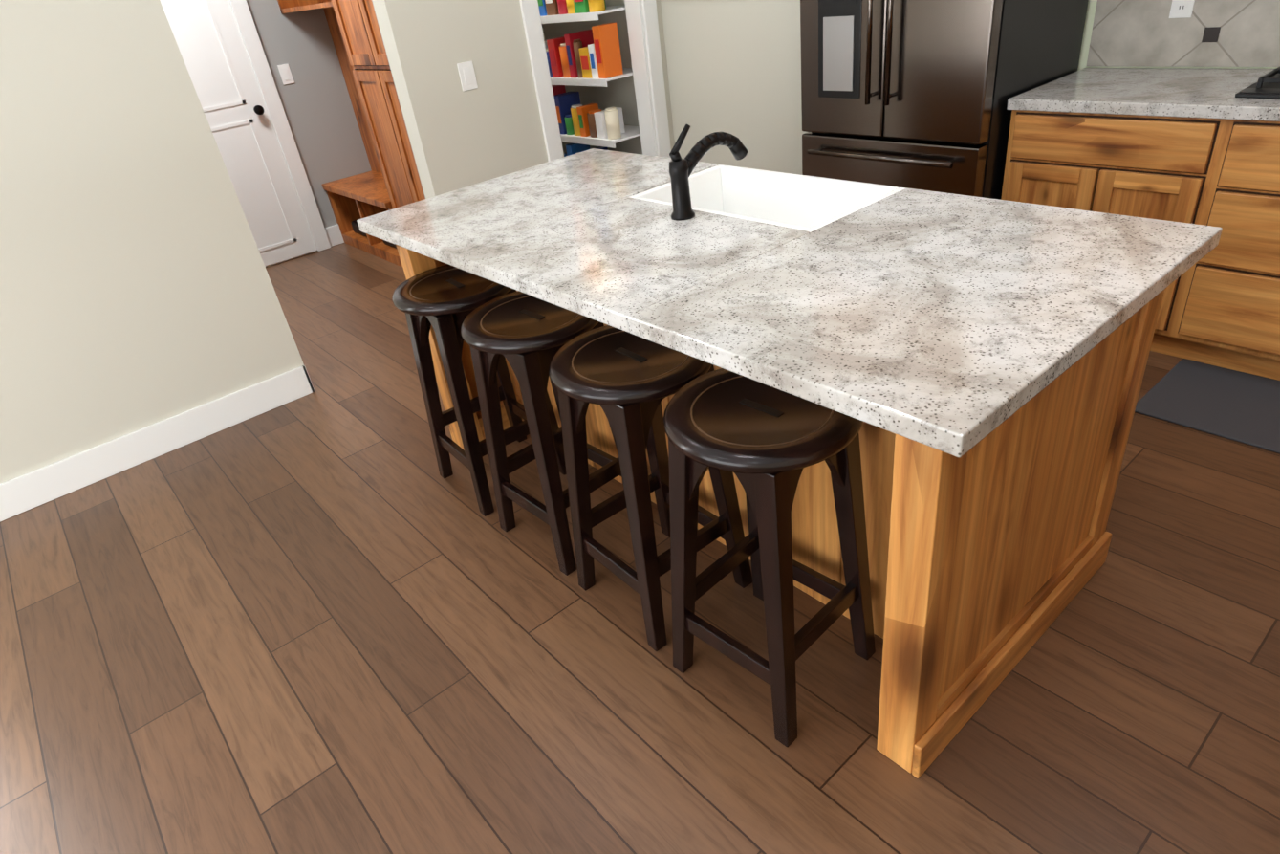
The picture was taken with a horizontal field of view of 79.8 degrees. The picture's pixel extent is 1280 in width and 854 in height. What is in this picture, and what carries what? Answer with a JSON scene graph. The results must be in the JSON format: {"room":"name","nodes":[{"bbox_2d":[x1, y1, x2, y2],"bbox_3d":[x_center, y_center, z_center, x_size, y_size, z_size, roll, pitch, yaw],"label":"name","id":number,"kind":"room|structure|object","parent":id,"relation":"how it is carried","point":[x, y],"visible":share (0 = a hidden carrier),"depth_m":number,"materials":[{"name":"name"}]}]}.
{"room":"kitchen","nodes":[
{"label":"kitchen","id":0,"kind":"room"},
{"bbox_2d":[246,0,371,227],"bbox_3d":[-2.990,-2.256,4.733,2.480,2.730,0.120,-29,37,-31],"label":"wall","id":1,"kind":"structure","parent":0,"point":[317,107],"depth_m":5.32,"materials":[{"name":"grey paint"}]},
{"bbox_2d":[159,0,330,266],"bbox_3d":[-2.808,-2.034,4.847,1.060,2.190,0.104,-29,37,-31],"label":"door","id":2,"kind":"structure","parent":1,"relation":"attached to","point":[223,54],"depth_m":5.08,"materials":[{"name":"white wood"}]},
{"bbox_2d":[277,64,294,85],"bbox_3d":[-2.384,-2.374,5.156,0.075,0.120,0.009,-29,37,-31],"label":"light switch","id":3,"kind":"object","parent":1,"relation":"attached to","point":[286,75],"visible":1,"depth_m":5.15,"materials":[{"name":"white plastic"}]},
{"bbox_2d":[265,224,344,267],"bbox_3d":[-2.831,-1.114,5.329,2.360,0.140,0.015,-29,37,-31],"label":"baseboard","id":4,"kind":"structure","parent":1,"relation":"attached to","point":[334,233],"depth_m":5.69,"materials":[{"name":"white wood"}]},
{"bbox_2d":[0,0,674,483],"bbox_3d":[-2.443,-0.952,2.477,6.700,2.730,0.120,-29,37,-31],"label":"wall","id":5,"kind":"structure","parent":0,"point":[136,289],"depth_m":2.99,"materials":[{"name":"beige paint"}]},
{"bbox_2d":[0,365,315,520],"bbox_3d":[-3.154,0.673,2.493,4.280,0.140,0.035,-29,37,-31],"label":"baseboard","id":6,"kind":"structure","parent":5,"relation":"attached to","point":[38,487],"depth_m":3.21,"materials":[{"name":"white wood"}]},
{"bbox_2d":[456,60,477,90],"bbox_3d":[-0.809,-1.648,3.597,0.080,0.120,0.009,-29,37,-31],"label":"light switch","id":7,"kind":"object","parent":5,"relation":"attached to","point":[466,74],"visible":1,"depth_m":3.59,"materials":[{"name":"white plastic"}]},
{"bbox_2d":[519,0,671,161],"bbox_3d":[-0.246,-1.933,4.073,0.870,2.190,0.145,-29,37,-31],"label":"door frame","id":8,"kind":"structure","parent":5,"relation":"attached to","point":[640,48],"depth_m":4.17,"materials":[{"name":"white wood"}]},
{"bbox_2d":[371,0,425,196],"bbox_3d":[-1.562,-1.492,3.146,2.360,2.730,0.003,-29,37,-31],"label":"wall","id":9,"kind":"structure","parent":0,"point":[398,97],"depth_m":3.55,"materials":[{"name":"grey paint"}]},
{"bbox_2d":[0,242,1279,853],"bbox_3d":[-1.317,0.503,2.515,7.600,0.050,7.500,-29,37,-31],"label":"floor","id":10,"kind":"structure","parent":0,"point":[335,612],"depth_m":1.96,"materials":[{"name":"brown wood"}]},
{"bbox_2d":[277,0,425,266],"bbox_3d":[-1.546,-2.191,4.447,0.418,2.560,2.187,-29,37,-31],"label":"hall tree","id":11,"kind":"object","parent":10,"relation":"on","point":[390,180],"visible":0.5,"depth_m":4.55,"materials":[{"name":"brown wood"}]},
{"bbox_2d":[391,264,566,516],"bbox_3d":[-0.541,-0.145,2.622,0.400,0.745,0.400,-27,36,-28],"label":"stool","id":12,"kind":"object","parent":10,"relation":"on","point":[444,300],"visible":0.81,"depth_m":2.49,"materials":[{"name":"brown wood"}]},
{"bbox_2d":[460,290,621,575],"bbox_3d":[-0.255,-0.002,2.319,0.400,0.745,0.400,-31,38,-32],"label":"stool","id":13,"kind":"object","parent":10,"relation":"on","point":[527,336],"visible":0.71,"depth_m":2.17,"materials":[{"name":"brown wood"}]},
{"bbox_2d":[537,0,640,156],"bbox_3d":[-0.419,-2.240,4.662,0.345,2.140,1.070,-29,37,-31],"label":"pantry shelves","id":14,"kind":"object","parent":10,"relation":"on","point":[592,56],"visible":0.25,"depth_m":4.44,"materials":[{"name":"white"}]},
{"bbox_2d":[548,325,752,650],"bbox_3d":[0.024,0.139,2.024,0.400,0.745,0.400,-28,36,-29],"label":"stool","id":15,"kind":"object","parent":10,"relation":"on","point":[627,381],"visible":0.71,"depth_m":1.90,"materials":[{"name":"brown wood"}]},
{"bbox_2d":[663,368,875,747],"bbox_3d":[0.291,0.272,1.743,0.400,0.745,0.400,-32,38,-33],"label":"stool","id":16,"kind":"object","parent":10,"relation":"on","point":[766,444],"visible":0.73,"depth_m":1.61,"materials":[{"name":"brown wood"}]},
{"bbox_2d":[396,245,1164,778],"bbox_3d":[0.221,-0.151,2.320,0.920,0.879,2.026,-29,37,-31],"label":"kitchen island","id":17,"kind":"object","parent":10,"relation":"on","point":[972,560],"depth_m":1.64,"materials":[{"name":"brown wood"}]},
{"bbox_2d":[356,148,1222,463],"bbox_3d":[0.135,-0.534,2.079,1.010,0.040,2.150,-29,37,-31],"label":"island countertop","id":18,"kind":"structure","parent":17,"relation":"on","point":[931,320],"depth_m":1.60,"materials":[{"name":"grey stone"}]},
{"bbox_2d":[658,123,747,222],"bbox_3d":[0.190,-0.731,2.117,0.296,0.240,0.068,-29,37,-31],"label":"faucet","id":19,"kind":"object","parent":18,"relation":"on","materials":[{"name":"black metal"}]},
{"bbox_2d":[639,165,888,222],"bbox_3d":[0.362,-0.577,2.310,0.418,0.256,0.716,-29,37,-31],"label":"sink","id":20,"kind":"object","parent":18,"relation":"in","point":[789,196],"depth_m":2.42,"materials":[{"name":"white ceramic"}]},
{"bbox_2d":[800,0,1088,199],"bbox_3d":[1.261,-1.435,3.321,0.816,1.755,0.850,-29,37,-31],"label":"refrigerator","id":21,"kind":"object","parent":10,"relation":"on","point":[913,94],"visible":0.46,"depth_m":3.02,"materials":[{"name":"black"}]},
{"bbox_2d":[1000,112,1230,354],"bbox_3d":[1.925,-0.854,3.061,0.633,0.879,0.700,-29,37,-31],"label":"base cabinet","id":22,"kind":"object","parent":10,"relation":"on","point":[1196,146],"depth_m":2.74,"materials":[{"name":"brown wood"}]},
{"bbox_2d":[1007,67,1279,124],"bbox_3d":[2.477,-0.928,2.162,0.638,0.040,2.612,-29,37,-31],"label":"countertop","id":23,"kind":"structure","parent":22,"relation":"on","point":[1185,94],"depth_m":2.71,"materials":[{"name":"grey stone"}]},
{"bbox_2d":[1230,66,1279,97],"bbox_3d":[2.344,-1.052,2.315,0.460,0.042,0.780,-29,37,-31],"label":"cooktop","id":24,"kind":"object","parent":23,"relation":"in","point":[1265,82],"depth_m":2.50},
{"bbox_2d":[1134,358,1279,453],"bbox_3d":[2.163,-0.013,2.469,0.470,0.009,0.890,-29,37,-31],"label":"mat","id":25,"kind":"object","parent":10,"relation":"on","point":[1244,407],"visible":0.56,"depth_m":2.62,"materials":[{"name":"grey fabric"}]},
{"bbox_2d":[1169,120,1279,380],"bbox_3d":[2.409,-0.611,2.549,0.633,0.879,0.790,-29,37,-31],"label":"base cabinet","id":26,"kind":"object","parent":10,"relation":"on","point":[1229,317],"depth_m":2.57,"materials":[{"name":"brown wood"}]},
{"bbox_2d":[542,0,807,174],"bbox_3d":[0.275,-2.510,4.368,0.620,2.730,2.460,-29,37,-31],"label":"wall","id":27,"kind":"structure","parent":0,"point":[733,67],"depth_m":4.05,"materials":[{"name":"beige paint"}]},
{"bbox_2d":[1077,0,1278,70],"bbox_3d":[2.442,-1.622,2.405,0.120,2.730,3.850,-29,37,-31],"label":"wall","id":28,"kind":"structure","parent":0,"point":[1087,32],"depth_m":3.14,"materials":[{"name":"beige paint"}]},
{"bbox_2d":[1086,0,1279,66],"bbox_3d":[2.664,-1.454,2.084,0.013,0.875,2.609,-29,37,-31],"label":"tile backsplash","id":29,"kind":"structure","parent":28,"relation":"attached to","point":[1206,33],"depth_m":2.92,"materials":[{"name":"grey tile"}]},
{"bbox_2d":[1169,0,1194,18],"bbox_3d":[2.038,-1.600,2.871,0.008,0.120,0.075,-29,37,-31],"label":"electrical outlet","id":30,"kind":"object","parent":29,"relation":"attached to","point":[1181,9],"visible":1,"depth_m":2.88,"materials":[{"name":"white plastic"}]}
]}

